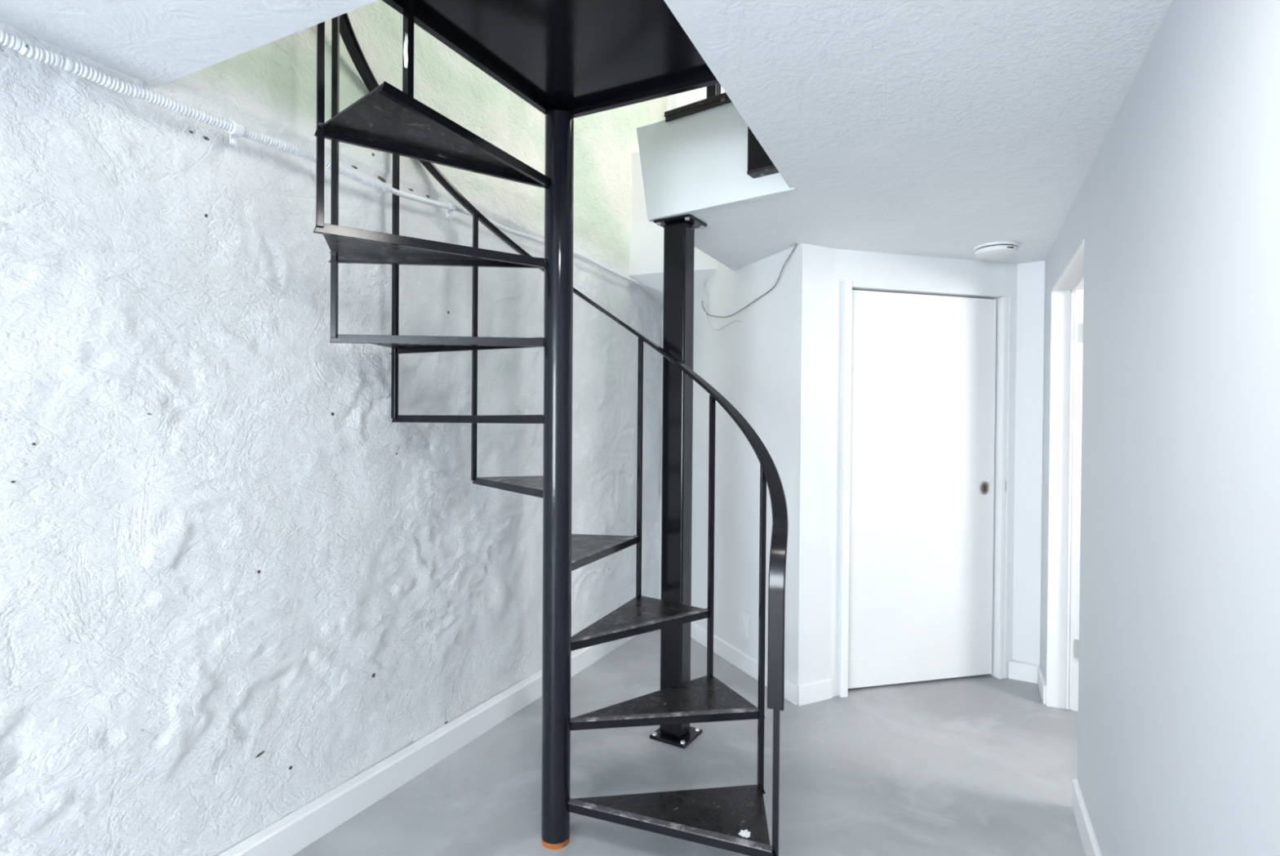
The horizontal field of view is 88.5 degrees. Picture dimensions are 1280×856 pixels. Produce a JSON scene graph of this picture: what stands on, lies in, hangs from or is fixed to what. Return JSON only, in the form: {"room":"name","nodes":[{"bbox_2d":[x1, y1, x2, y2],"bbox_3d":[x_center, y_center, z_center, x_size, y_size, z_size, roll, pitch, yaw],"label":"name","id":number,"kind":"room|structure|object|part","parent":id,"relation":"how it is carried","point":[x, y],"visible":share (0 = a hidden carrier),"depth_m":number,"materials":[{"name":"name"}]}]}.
{"room":"basement stairwell","nodes":[
{"label":"basement stairwell","id":0,"kind":"room"},
{"bbox_2d":[0,0,666,855],"bbox_3d":[-1.632,-1.005,1.112,0.293,4.620,10.300,1,0,26],"label":"wall","id":1,"kind":"structure","parent":0,"point":[234,588],"depth_m":1.93,"materials":[{"name":"paint"}]},
{"bbox_2d":[0,29,645,288],"bbox_3d":[-1.152,-0.837,1.702,0.035,0.122,5.757,1,0,26],"label":"conduit","id":2,"kind":"object","parent":1,"relation":"attached to","point":[235,130],"visible":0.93,"depth_m":1.73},
{"bbox_2d":[217,635,635,855],"bbox_3d":[-1.741,1.238,0.616,0.045,0.100,8.500,1,0,26],"label":"baseboard","id":3,"kind":"structure","parent":1,"relation":"attached to","point":[291,833],"depth_m":2.32,"materials":[{"name":"white paint"}]},
{"bbox_2d":[629,151,716,305],"bbox_3d":[0.223,-1.214,4.273,0.665,0.920,0.923,1,0,10],"label":"trim","id":4,"kind":"structure","parent":1,"relation":"attached to","point":[646,251],"depth_m":3.96,"materials":[{"name":"white paint"}]},
{"bbox_2d":[0,0,1173,271],"bbox_3d":[0.332,-1.017,0.083,4.700,0.359,9.950,1,0,26],"label":"ceiling","id":5,"kind":"structure","parent":0,"point":[934,128],"depth_m":1.62,"materials":[{"name":"paint"}]},
{"bbox_2d":[702,244,797,317],"bbox_3d":[0.548,-0.735,3.474,0.006,0.252,0.916,0,0,-23],"label":"wire","id":6,"kind":"object","parent":5,"relation":"hanging from","point":[796,244],"visible":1,"depth_m":3.32,"materials":[{"name":"grey"}]},
{"bbox_2d":[973,240,1017,258],"bbox_3d":[1.667,-0.828,3.079,0.184,0.042,0.184,0,0,0],"label":"smoke detector","id":7,"kind":"object","parent":5,"relation":"attached to","point":[994,250],"visible":1,"depth_m":3.03,"materials":[{"name":"white plastic"}]},
{"bbox_3d":[1.667,-0.844,3.079,0.184,0.011,0.184,0,0,0],"label":"mounting plate","id":8,"kind":"part","parent":7,"relation":"part of","materials":[{"name":"white plastic"}]},
{"bbox_2d":[292,629,1085,855],"bbox_3d":[0.239,1.351,1.010,11.500,0.100,12.000,0,0,0],"label":"floor","id":9,"kind":"structure","parent":0,"point":[972,765],"depth_m":2.44,"materials":[{"name":"grey paint"}]},
{"bbox_2d":[313,0,788,855],"bbox_3d":[-0.327,-0.327,1.918,1.403,3.232,1.691,1,0,29],"label":"spiral staircase","id":10,"kind":"structure","parent":9,"relation":"on","point":[568,60],"depth_m":1.99,"materials":[{"name":"black metal"}]},
{"bbox_2d":[737,828,750,837],"bbox_3d":[0.302,1.167,1.892,0.034,0.001,0.039,1,0,21],"label":"paint spot","id":11,"kind":"object","parent":10,"relation":"on","point":[742,833],"depth_m":1.89,"materials":[{"name":"white paint"}]},
{"bbox_2d":[649,213,706,747],"bbox_3d":[0.160,0.214,2.742,0.165,2.145,0.165,1,1,32],"label":"steel post","id":12,"kind":"object","parent":9,"relation":"on","point":[679,230],"visible":0.92,"depth_m":2.71,"materials":[{"name":"black metal"}]},
{"bbox_3d":[0.152,1.280,2.750,0.165,0.013,0.165,1,1,32],"label":"plate","id":13,"kind":"part","parent":12,"relation":"part of","materials":[{"name":"black metal"}]},
{"bbox_3d":[0.169,-0.852,2.734,0.165,0.013,0.165,1,1,32],"label":"plate","id":14,"kind":"part","parent":12,"relation":"part of","materials":[{"name":"black metal"}]},
{"bbox_2d":[666,85,724,111],"bbox_3d":[1.150,-2.166,1.934,4.500,2.265,5.900,1,0,26],"label":"wall","id":15,"kind":"structure","parent":0,"point":[690,96],"depth_m":4.40,"materials":[{"name":"white paint"}]},
{"bbox_2d":[676,86,706,107],"bbox_3d":[0.534,-2.207,4.266,0.635,1.900,0.032,1,0,26],"label":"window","id":16,"kind":"structure","parent":15,"relation":"attached to","point":[701,92],"depth_m":4.33,"materials":[{"name":"white paint"}]},
{"bbox_2d":[636,102,798,222],"bbox_3d":[0.277,-1.049,2.548,0.700,0.393,0.032,1,1,36],"label":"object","id":17,"kind":"structure","parent":15,"relation":"attached to","point":[696,162],"depth_m":2.56,"materials":[{"name":"paint"}]},
{"bbox_2d":[746,125,779,178],"bbox_3d":[0.472,-1.056,2.356,0.170,0.273,0.055,1,1,36],"label":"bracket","id":18,"kind":"object","parent":15,"relation":"attached to","point":[759,164],"visible":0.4,"depth_m":2.37,"materials":[{"name":"black metal"}]},
{"bbox_3d":[0.473,-1.058,2.359,0.170,0.270,0.045,1,1,36],"label":"plate","id":19,"kind":"part","parent":18,"relation":"part of","materials":[{"name":"black metal"}]},
{"bbox_2d":[659,243,839,696],"bbox_3d":[0.660,0.035,3.886,0.500,2.495,1.601,0,0,-23],"label":"wall","id":20,"kind":"structure","parent":0,"point":[777,366],"depth_m":3.27,"materials":[{"name":"white paint"}]},
{"bbox_2d":[703,277,740,330],"bbox_3d":[0.455,-0.716,3.690,0.006,0.326,0.403,0,0,-23],"label":"wire","id":21,"kind":"object","parent":20,"relation":"hanging from","point":[705,277],"visible":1,"depth_m":3.83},
{"bbox_2d":[738,609,748,637],"bbox_3d":[0.549,1.040,3.490,0.008,0.125,0.084,0,0,-23],"label":"wall outlet","id":22,"kind":"object","parent":20,"relation":"attached to","point":[743,616],"visible":1,"depth_m":3.48,"materials":[{"name":"white plastic"}]},
{"bbox_2d":[690,621,798,705],"bbox_3d":[0.439,1.236,3.736,0.013,0.092,1.487,0,0,-23],"label":"baseboard","id":23,"kind":"structure","parent":20,"relation":"attached to","point":[731,653],"depth_m":3.52,"materials":[{"name":"white paint"}]},
{"bbox_2d":[797,677,832,705],"bbox_3d":[0.826,1.244,3.099,0.206,0.092,0.013,0,0,-27],"label":"baseboard","id":24,"kind":"structure","parent":20,"relation":"attached to","point":[822,689],"depth_m":3.09,"materials":[{"name":"white paint"}]},
{"bbox_2d":[834,248,1045,696],"bbox_3d":[1.527,0.215,3.383,1.358,2.156,0.263,0,0,-10],"label":"wall","id":25,"kind":"structure","parent":0,"point":[1025,282],"depth_m":3.36,"materials":[{"name":"white paint"}]},
{"bbox_2d":[838,280,1011,697],"bbox_3d":[1.427,0.296,3.298,0.971,1.994,0.092,0,0,-14],"label":"door","id":26,"kind":"structure","parent":25,"relation":"in","point":[917,389],"depth_m":3.31,"materials":[{"name":"white paint"}]},
{"bbox_3d":[0.981,0.293,3.163,0.040,1.994,0.052,0,0,-14],"label":"casing","id":27,"kind":"part","parent":26,"relation":"part of","materials":[{"name":"white paint"}]},
{"bbox_2d":[981,482,987,492],"bbox_3d":[1.783,0.310,3.399,0.051,0.051,0.001,0,0,-14],"label":"door handle","id":28,"kind":"object","parent":26,"relation":"on","point":[984,485],"depth_m":3.40,"materials":[{"name":"gold metal"}]},
{"bbox_3d":[1.784,0.310,3.397,0.061,0.074,0.008,0,0,-14],"label":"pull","id":29,"kind":"part","parent":26,"relation":"part of","materials":[{"name":"brown metal"}]},
{"bbox_2d":[1008,659,1039,683],"bbox_3d":[1.972,1.252,3.373,0.137,0.090,0.014,1,1,30],"label":"baseboard","id":30,"kind":"structure","parent":25,"relation":"attached to","point":[1023,671],"depth_m":3.37,"materials":[{"name":"white paint"}]},
{"bbox_2d":[1040,0,1279,855],"bbox_3d":[0.243,0.234,-0.445,0.120,2.156,8.816,1,0,26],"label":"wall","id":31,"kind":"structure","parent":0,"point":[1176,212],"depth_m":1.20,"materials":[{"name":"white paint"}]},
{"bbox_2d":[1037,666,1046,703],"bbox_3d":[1.964,1.253,3.208,0.014,0.090,0.267,1,0,26],"label":"baseboard","id":32,"kind":"structure","parent":31,"relation":"attached to","point":[1042,683],"depth_m":3.17,"materials":[{"name":"white paint"}]},
{"bbox_2d":[1045,239,1084,711],"bbox_3d":[1.801,0.329,2.615,0.206,1.945,0.924,1,0,26],"label":"door frame","id":33,"kind":"structure","parent":31,"relation":"in","point":[1067,293],"depth_m":3.04,"materials":[{"name":"white paint"}]},
{"bbox_2d":[1071,777,1101,855],"bbox_3d":[-0.121,1.264,-1.007,0.014,0.098,7.280,1,0,26],"label":"baseboard","id":34,"kind":"structure","parent":31,"relation":"attached to","point":[1090,843],"depth_m":2.05,"materials":[{"name":"white paint"}]},
{"bbox_3d":[0.334,-1.210,-0.131,8.625,0.030,10.577,0,0,0],"label":"floor","id":35,"kind":"structure","parent":0,"visible":0},
{"bbox_2d":[664,92,731,122],"bbox_3d":[0.334,-1.245,2.487,0.560,0.039,0.035,1,1,36],"label":"edge angle","id":36,"kind":"object","parent":35,"relation":"attached to","point":[719,100],"visible":0.5,"depth_m":2.55,"materials":[{"name":"black metal"}]},
{"bbox_2d":[706,83,720,97],"bbox_3d":[0.288,-1.725,2.528,0.050,0.920,0.050,1,1,36],"label":"post","id":37,"kind":"object","parent":36,"relation":"on","point":[714,90],"visible":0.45,"depth_m":2.52,"materials":[{"name":"black metal"}]}
]}

